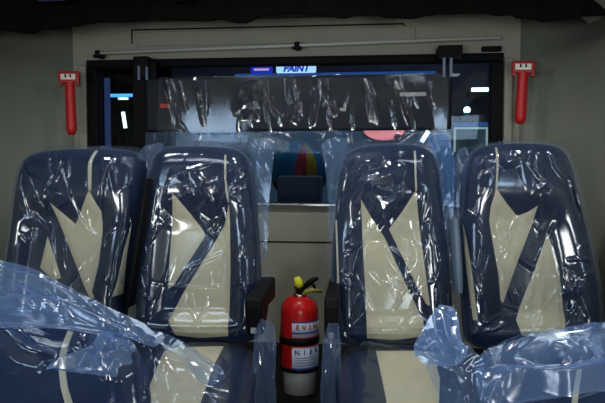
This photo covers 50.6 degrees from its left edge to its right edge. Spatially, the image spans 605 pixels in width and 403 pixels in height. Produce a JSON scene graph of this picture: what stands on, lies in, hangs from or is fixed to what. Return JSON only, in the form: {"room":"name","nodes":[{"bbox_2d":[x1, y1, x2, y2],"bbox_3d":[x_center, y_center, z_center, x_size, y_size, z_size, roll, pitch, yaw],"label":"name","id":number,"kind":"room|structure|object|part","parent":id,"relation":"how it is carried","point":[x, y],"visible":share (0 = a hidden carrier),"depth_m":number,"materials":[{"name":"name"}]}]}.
{"room":"vehicle interior","nodes":[
{"label":"vehicle interior","id":0,"kind":"room"},
{"bbox_2d":[0,27,74,302],"bbox_3d":[-1.415,0.159,0.781,0.300,1.700,4.440,0,3,6],"label":"wall","id":1,"kind":"structure","parent":0,"point":[32,99],"depth_m":2.82,"materials":[{"name":"grey plastic"}]},
{"bbox_2d":[58,71,79,134],"bbox_3d":[-0.995,-0.420,2.740,0.087,0.271,0.046,0,3,-8],"label":"hammer","id":2,"kind":"object","parent":1,"relation":"attached to","point":[69,78],"visible":1,"depth_m":2.72,"materials":[{"name":"red plastic"}]},
{"bbox_3d":[-0.995,-0.529,2.714,0.060,0.024,0.003,0,3,-8],"label":"name plate","id":3,"kind":"part","parent":2,"relation":"part of","materials":[{"name":"beige plastic"}]},
{"bbox_3d":[-0.993,-0.529,2.716,0.073,0.036,0.003,0,3,-8],"label":"frame","id":4,"kind":"part","parent":2,"relation":"part of","materials":[{"name":"red plastic"}]},
{"bbox_3d":[-0.992,-0.411,2.741,0.046,0.252,0.044,0,3,6],"label":"handle","id":5,"kind":"part","parent":2,"relation":"part of","materials":[{"name":"red plastic"}]},
{"bbox_2d":[100,13,478,22],"bbox_3d":[-0.306,-0.710,0.649,2.643,0.050,4.500,0,3,6],"label":"ceiling","id":6,"kind":"structure","parent":0,"point":[284,15],"depth_m":2.75,"materials":[{"name":"grey"}]},
{"bbox_2d":[37,0,72,4],"bbox_3d":[-0.898,-0.744,2.320,0.121,0.050,0.063,0,3,6],"label":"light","id":7,"kind":"object","parent":6,"relation":"attached to","point":[44,2],"visible":1,"depth_m":2.31,"materials":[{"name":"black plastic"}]},
{"bbox_2d":[0,0,604,33],"bbox_3d":[-0.060,-0.697,2.286,2.487,0.148,0.048,0,3,6],"label":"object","id":8,"kind":"structure","parent":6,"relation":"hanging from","point":[19,16],"depth_m":2.29,"materials":[{"name":"black fabric"}]},
{"bbox_2d":[73,14,520,348],"bbox_3d":[-0.059,0.051,2.853,1.963,1.700,0.050,0,3,6],"label":"wall","id":9,"kind":"structure","parent":0,"point":[283,262],"depth_m":2.82,"materials":[{"name":"grey plastic"}]},
{"bbox_2d":[78,65,87,148],"bbox_3d":[-0.991,-0.300,2.898,0.036,0.630,0.020,0,3,6],"label":"trim","id":10,"kind":"structure","parent":9,"relation":"attached to","point":[83,133],"depth_m":2.88,"materials":[{"name":"grey plastic"}]},
{"bbox_2d":[131,23,404,43],"bbox_3d":[-0.164,-0.734,2.796,1.207,0.063,0.006,0,3,6],"label":"trim","id":11,"kind":"structure","parent":9,"relation":"attached to","point":[403,24],"depth_m":2.79,"materials":[{"name":"black plastic"}]},
{"bbox_2d":[136,26,415,46],"bbox_3d":[-0.130,-0.719,2.790,1.232,0.065,0.010,0,3,6],"label":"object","id":12,"kind":"structure","parent":9,"relation":"attached to","point":[339,34],"depth_m":2.79,"materials":[{"name":"grey plastic"}]},
{"bbox_2d":[86,53,503,203],"bbox_3d":[-0.060,-0.306,2.822,1.823,0.650,0.070,0,3,6],"label":"window","id":13,"kind":"structure","parent":9,"relation":"in","point":[94,71],"depth_m":2.77,"materials":[{"name":"black rubber"}]},
{"bbox_2d":[93,36,499,58],"bbox_3d":[-0.052,-0.660,2.750,1.746,0.059,0.062,0,3,6],"label":"curtain rod","id":14,"kind":"object","parent":9,"relation":"attached to","point":[297,46],"visible":1,"depth_m":2.72,"materials":[{"name":"grey paint"}]},
{"bbox_2d":[132,45,462,149],"bbox_3d":[-0.041,-0.421,2.723,1.400,0.443,0.155,0,3,6],"label":"panel","id":15,"kind":"object","parent":9,"relation":"attached to","point":[383,102],"visible":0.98,"depth_m":2.68,"materials":[{"name":"black plastic"}]},
{"bbox_2d":[260,241,449,244],"bbox_3d":[-0.061,0.179,2.835,1.863,0.006,0.005,0,3,6],"label":"trim","id":16,"kind":"structure","parent":9,"relation":"attached to","point":[260,241],"depth_m":2.83,"materials":[{"name":"black plastic"}]},
{"bbox_2d":[257,203,459,206],"bbox_3d":[-0.063,0.014,2.809,1.823,0.012,0.035,0,3,6],"label":"trim","id":17,"kind":"structure","parent":9,"relation":"attached to","point":[258,204],"depth_m":2.79,"materials":[{"name":"silver metal"}]},
{"bbox_2d":[481,46,501,51],"bbox_3d":[0.794,-0.641,2.688,0.082,0.022,0.030,0,3,6],"label":"grab latch","id":18,"kind":"object","parent":9,"relation":"attached to","point":[484,48],"visible":1,"depth_m":2.68,"materials":[{"name":"black plastic"}]},
{"bbox_2d":[503,57,512,143],"bbox_3d":[0.866,-0.289,2.703,0.036,0.630,0.020,0,3,6],"label":"trim","id":19,"kind":"structure","parent":9,"relation":"attached to","point":[508,79],"depth_m":2.69,"materials":[{"name":"grey plastic"}]},
{"bbox_2d":[128,338,503,402],"bbox_3d":[-0.119,0.785,2.510,2.443,0.270,0.720,0,3,6],"label":"floor","id":20,"kind":"structure","parent":0,"point":[266,355],"depth_m":2.60,"materials":[{"name":"black plastic"}]},
{"bbox_2d":[283,371,315,395],"bbox_3d":[-0.011,0.624,2.249,0.116,0.079,0.116,0,3,6],"label":"stand","id":21,"kind":"object","parent":20,"relation":"on","point":[293,384],"visible":0.58,"depth_m":2.20,"materials":[{"name":"grey plastic"}]},
{"bbox_2d":[279,276,321,373],"bbox_3d":[-0.011,0.423,2.238,0.141,0.333,0.141,-3,4,-41],"label":"fire extinguisher","id":22,"kind":"object","parent":21,"relation":"on","point":[299,336],"visible":1,"depth_m":2.19,"materials":[{"name":"red paint"}]},
{"bbox_3d":[0.026,0.284,2.217,0.061,0.051,0.020,0,3,6],"label":"squeeze lever","id":23,"kind":"part","parent":22,"relation":"part of","materials":[{"name":"black plastic"}]},
{"bbox_3d":[0.031,0.312,2.218,0.074,0.029,0.021,0,3,6],"label":"carry handle","id":24,"kind":"part","parent":22,"relation":"part of","materials":[{"name":"yellow plastic"}]},
{"bbox_2d":[171,63,489,149],"bbox_3d":[0.677,-1.172,8.980,18.000,5.000,0.100,0,3,6],"label":"wall","id":25,"kind":"structure","parent":0,"point":[465,77],"depth_m":8.77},
{"bbox_2d":[251,67,276,73],"bbox_3d":[-0.520,-1.766,8.770,0.283,0.084,0.506,0,3,6],"label":"sign","id":26,"kind":"object","parent":25,"relation":"attached to","point":[254,70],"visible":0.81,"depth_m":8.53,"materials":[{"name":"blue plastic"}]},
{"bbox_2d":[276,66,318,72],"bbox_3d":[-0.061,-1.773,8.720,0.533,0.112,0.507,0,3,6],"label":"sign","id":27,"kind":"object","parent":25,"relation":"attached to","point":[295,69],"visible":0.53,"depth_m":8.47,"materials":[{"name":"white plastic"}]},
{"bbox_2d":[235,71,435,76],"bbox_3d":[0.439,-1.679,8.676,2.647,0.066,0.500,0,3,6],"label":"light strip","id":28,"kind":"object","parent":25,"relation":"attached to","point":[395,72],"visible":0.36,"depth_m":8.42,"materials":[{"name":"blue plastic"}]},
{"bbox_2d":[459,106,471,122],"bbox_3d":[2.129,-1.125,8.442,0.140,0.205,0.670,0,3,6],"label":"globe lamp","id":29,"kind":"object","parent":25,"relation":"attached to","point":[466,118],"visible":1,"depth_m":8.14,"materials":[{"name":"white glass"}]},
{"bbox_3d":[2.101,-1.169,8.175,0.090,0.090,0.090,0,3,6],"label":"globe","id":30,"kind":"part","parent":29,"relation":"part of"},
{"bbox_2d":[451,122,487,128],"bbox_3d":[2.217,-1.012,8.524,0.481,0.048,0.500,0,3,6],"label":"light strip","id":31,"kind":"object","parent":25,"relation":"attached to","point":[454,124],"visible":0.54,"depth_m":8.29,"materials":[{"name":"blue plastic"}]},
{"bbox_2d":[452,122,487,126],"bbox_3d":[2.194,-1.000,8.300,0.481,0.048,0.050,0,3,6],"label":"diffuser","id":32,"kind":"object","parent":31,"relation":"attached to","point":[455,124],"depth_m":8.28,"materials":[{"name":"blue plastic"}]},
{"bbox_2d":[466,87,488,95],"bbox_3d":[2.331,-1.458,8.489,0.240,0.046,0.500,0,3,6],"label":"light bar","id":33,"kind":"object","parent":25,"relation":"attached to","point":[482,90],"visible":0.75,"depth_m":8.29,"materials":[{"name":"white plastic"}]},
{"bbox_2d":[471,87,488,91],"bbox_3d":[2.307,-1.446,8.265,0.240,0.046,0.050,0,3,6],"label":"diffuser","id":34,"kind":"object","parent":33,"relation":"attached to","point":[482,89],"depth_m":8.24,"materials":[{"name":"white plastic"}]},
{"bbox_2d":[519,16,604,330],"bbox_3d":[0.817,0.172,0.547,0.260,1.700,4.440,0,3,6],"label":"wall","id":35,"kind":"structure","parent":0,"point":[566,93],"depth_m":2.51,"materials":[{"name":"grey plastic"}]},
{"bbox_2d":[512,61,535,123],"bbox_3d":[0.883,-0.436,2.562,0.089,0.252,0.046,1,3,13],"label":"hammer","id":36,"kind":"object","parent":35,"relation":"attached to","point":[522,68],"visible":1,"depth_m":2.54,"materials":[{"name":"red plastic"}]},
{"bbox_3d":[0.878,-0.426,2.564,0.050,0.232,0.044,0,3,6],"label":"handle","id":37,"kind":"part","parent":36,"relation":"part of","materials":[{"name":"red plastic"}]},
{"bbox_3d":[0.875,-0.534,2.537,0.061,0.026,0.003,1,3,13],"label":"name plate","id":38,"kind":"part","parent":36,"relation":"part of","materials":[{"name":"beige plastic"}]},
{"bbox_3d":[0.878,-0.534,2.538,0.074,0.038,0.003,1,3,13],"label":"frame","id":39,"kind":"part","parent":36,"relation":"part of","materials":[{"name":"red plastic"}]},
{"bbox_2d":[579,0,604,23],"bbox_3d":[0.804,-0.609,0.337,0.170,0.118,4.100,0,3,6],"label":"trim","id":40,"kind":"structure","parent":35,"relation":"attached to","point":[593,19],"depth_m":2.30,"materials":[{"name":"grey plastic"}]},
{"bbox_3d":[-0.311,1.045,0.692,2.443,0.060,4.400,0,3,6],"label":"floor","id":41,"kind":"structure","parent":0,"visible":0},
{"bbox_2d":[0,269,150,402],"bbox_3d":[-0.537,0.569,0.922,0.786,0.868,0.941,0,3,6],"label":"seat","id":42,"kind":"object","parent":41,"relation":"on","point":[45,358],"visible":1,"depth_m":1.13,"materials":[{"name":"blue leather"}]},
{"bbox_3d":[-0.541,0.354,1.149,0.614,0.270,0.330,0,3,6],"label":"backrest","id":43,"kind":"part","parent":42,"relation":"part of","materials":[{"name":"blue leather"}]},
{"bbox_2d":[0,149,152,334],"bbox_3d":[-0.808,0.390,1.853,0.542,1.128,0.982,0,3,6],"label":"seat","id":44,"kind":"object","parent":41,"relation":"on","point":[79,221],"visible":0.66,"depth_m":2.17,"materials":[{"name":"blue leather"}]},
{"bbox_3d":[-0.541,0.134,2.141,0.073,0.426,0.124,0,3,6],"label":"armrest","id":45,"kind":"part","parent":44,"relation":"part of","materials":[{"name":"black plastic"}]},
{"bbox_2d":[136,146,275,402],"bbox_3d":[-0.333,0.378,1.836,0.516,1.154,0.938,0,3,1],"label":"seat","id":46,"kind":"object","parent":41,"relation":"on","point":[200,280],"visible":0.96,"depth_m":2.11,"materials":[{"name":"blue leather"}]},
{"bbox_3d":[-0.346,0.141,2.175,0.432,0.658,0.220,0,3,6],"label":"backrest","id":47,"kind":"part","parent":46,"relation":"part of","materials":[{"name":"blue leather"}]},
{"bbox_2d":[146,346,258,402],"bbox_3d":[-0.298,0.569,1.737,0.340,0.185,0.725,0,3,-2],"label":"seat cushion","id":48,"kind":"object","parent":46,"relation":"on","point":[187,374],"depth_m":1.76,"materials":[{"name":"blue leather"}]},
{"bbox_3d":[-0.132,0.331,2.043,0.051,0.136,0.284,0,3,6],"label":"armrest","id":49,"kind":"part","parent":46,"relation":"part of","materials":[{"name":"black plastic"}]},
{"bbox_3d":[-0.293,0.671,1.811,0.294,0.035,0.694,0,3,6],"label":"seat frame","id":50,"kind":"part","parent":46,"relation":"part of","materials":[{"name":"blue plastic"}]},
{"bbox_2d":[324,145,464,402],"bbox_3d":[0.246,0.373,1.798,0.444,1.166,0.871,0,3,6],"label":"seat","id":51,"kind":"object","parent":41,"relation":"on","point":[390,280],"visible":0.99,"depth_m":2.05,"materials":[{"name":"blue leather"}]},
{"bbox_3d":[0.099,0.334,2.019,0.043,0.149,0.284,0,3,6],"label":"armrest","id":52,"kind":"part","parent":51,"relation":"part of","materials":[{"name":"black plastic"}]},
{"bbox_3d":[0.292,0.139,2.109,0.393,0.654,0.219,0,3,6],"label":"backrest","id":53,"kind":"part","parent":51,"relation":"part of","materials":[{"name":"blue leather"}]},
{"bbox_2d":[338,349,464,402],"bbox_3d":[0.262,0.571,1.717,0.351,0.185,0.692,0,3,6],"label":"seat cushion","id":54,"kind":"object","parent":51,"relation":"on","point":[379,375],"depth_m":1.73,"materials":[{"name":"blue leather"}]},
{"bbox_2d":[415,305,604,402],"bbox_3d":[0.454,0.607,0.783,0.595,0.806,0.868,0,3,6],"label":"seat","id":55,"kind":"object","parent":41,"relation":"on","point":[570,368],"visible":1,"depth_m":1.06,"materials":[{"name":"blue leather"}]},
{"bbox_3d":[0.524,0.346,1.056,0.504,0.238,0.284,0,3,6],"label":"backrest","id":56,"kind":"part","parent":55,"relation":"part of","materials":[{"name":"blue plastic"}]},
{"bbox_2d":[449,144,600,385],"bbox_3d":[0.684,0.388,1.774,0.482,1.139,0.830,0,3,6],"label":"seat","id":57,"kind":"object","parent":41,"relation":"on","point":[523,268],"visible":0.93,"depth_m":2.01,"materials":[{"name":"blue leather"}]},
{"bbox_3d":[0.488,0.169,2.024,0.037,0.231,0.103,0,3,6],"label":"armrest","id":58,"kind":"part","parent":57,"relation":"part of","materials":[{"name":"blue plastic"}]},
{"bbox_2d":[472,352,496,385],"bbox_3d":[0.689,0.571,1.714,0.429,0.185,0.693,0,3,6],"label":"seat cushion","id":59,"kind":"object","parent":57,"relation":"on","point":[483,359],"depth_m":1.91,"materials":[{"name":"blue plastic"}]},
{"bbox_3d":[0.385,1.496,6.331,18.000,0.050,6.100,0,3,6],"label":"ground","id":60,"kind":"structure","parent":0,"visible":0},
{"bbox_2d":[104,78,110,148],"bbox_3d":[-2.553,-0.127,8.438,0.066,2.971,0.040,0,3,6],"label":"banner","id":61,"kind":"object","parent":60,"relation":"on","point":[107,106],"visible":0.32,"depth_m":8.36,"materials":[{"name":"blue plastic"}]},
{"bbox_2d":[103,69,171,177],"bbox_3d":[-2.613,-0.377,9.014,1.630,3.390,0.108,0,3,6],"label":"window","id":62,"kind":"structure","parent":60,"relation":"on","point":[120,79],"depth_m":8.95,"materials":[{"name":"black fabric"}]},
{"bbox_2d":[110,94,132,97],"bbox_3d":[-2.421,-1.448,8.778,0.435,0.036,0.180,0,3,6],"label":"light bar","id":63,"kind":"object","parent":62,"relation":"attached to","point":[111,95],"visible":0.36,"depth_m":8.70,"materials":[{"name":"blue plastic"}]},
{"bbox_2d":[118,97,131,100],"bbox_3d":[-2.435,-1.405,8.781,0.126,0.023,0.180,0,3,6],"label":"tube","id":64,"kind":"object","parent":62,"relation":"attached to","point":[126,98],"visible":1,"depth_m":8.72,"materials":[{"name":"white plastic"}]},
{"bbox_2d":[121,112,129,128],"bbox_3d":[-2.433,-1.118,8.809,0.081,0.225,0.155,0,3,6],"label":"tube","id":65,"kind":"object","parent":62,"relation":"attached to","point":[125,125],"visible":1,"depth_m":8.74,"materials":[{"name":"white plastic"}]},
{"bbox_2d":[121,112,126,127],"bbox_3d":[-2.439,-1.115,8.757,0.081,0.225,0.049,0,3,6],"label":"diffuser","id":66,"kind":"object","parent":65,"relation":"attached to","point":[123,113],"depth_m":8.74,"materials":[{"name":"white plastic"}]},
{"bbox_2d":[176,131,352,201],"bbox_3d":[-0.527,0.175,8.815,2.415,2.327,0.220,0,3,6],"label":"plastic sheet","id":67,"kind":"object","parent":60,"relation":"on","point":[260,147],"visible":0.07,"depth_m":8.66,"materials":[{"name":"blue"}]},
{"bbox_2d":[270,142,327,189],"bbox_3d":[-0.031,-0.268,5.628,0.515,0.516,0.516,0,3,6],"label":"beach ball","id":68,"kind":"object","parent":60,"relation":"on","point":[294,158],"visible":0.65,"depth_m":5.43,"materials":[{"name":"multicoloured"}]},
{"bbox_2d":[277,176,322,201],"bbox_3d":[-0.017,0.664,5.139,0.340,1.737,0.265,0,3,6],"label":"tall cabinet","id":69,"kind":"object","parent":60,"relation":"on","point":[289,188],"visible":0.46,"depth_m":4.97,"materials":[{"name":"blue"}]},
{"bbox_2d":[348,130,414,144],"bbox_3d":[0.845,0.281,6.974,0.709,2.310,0.438,0,3,6],"label":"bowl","id":70,"kind":"object","parent":60,"relation":"on","point":[383,137],"visible":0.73,"depth_m":6.78,"materials":[{"name":"plastic"}]},
{"bbox_3d":[0.881,-0.762,6.916,0.438,0.220,0.438,0,3,6],"label":"lamp shade","id":71,"kind":"part","parent":70,"relation":"part of","materials":[{"name":"pink plastic"}]},
{"bbox_2d":[393,134,401,144],"bbox_3d":[0.908,0.415,6.169,0.080,2.126,0.080,0,3,6],"label":"float","id":72,"kind":"object","parent":60,"relation":"on","point":[397,138],"visible":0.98,"depth_m":6.09,"materials":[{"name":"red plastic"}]},
{"bbox_2d":[354,129,450,202],"bbox_3d":[1.325,0.193,8.620,1.271,2.312,0.220,0,3,6],"label":"screen","id":73,"kind":"object","parent":60,"relation":"on","point":[438,142],"visible":0.11,"depth_m":8.43,"materials":[{"name":"blue"}]},
{"bbox_2d":[420,130,429,142],"bbox_3d":[1.600,-0.849,8.366,0.140,0.174,0.099,0,3,6],"label":"tube","id":74,"kind":"object","parent":73,"relation":"attached to","point":[427,132],"visible":0.96,"depth_m":8.32,"materials":[{"name":"white plastic"}]},
{"bbox_2d":[450,127,487,202],"bbox_3d":[2.201,0.192,8.526,0.435,2.324,0.425,0,3,6],"label":"display stand","id":75,"kind":"object","parent":60,"relation":"on","point":[463,142],"visible":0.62,"depth_m":8.33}
]}

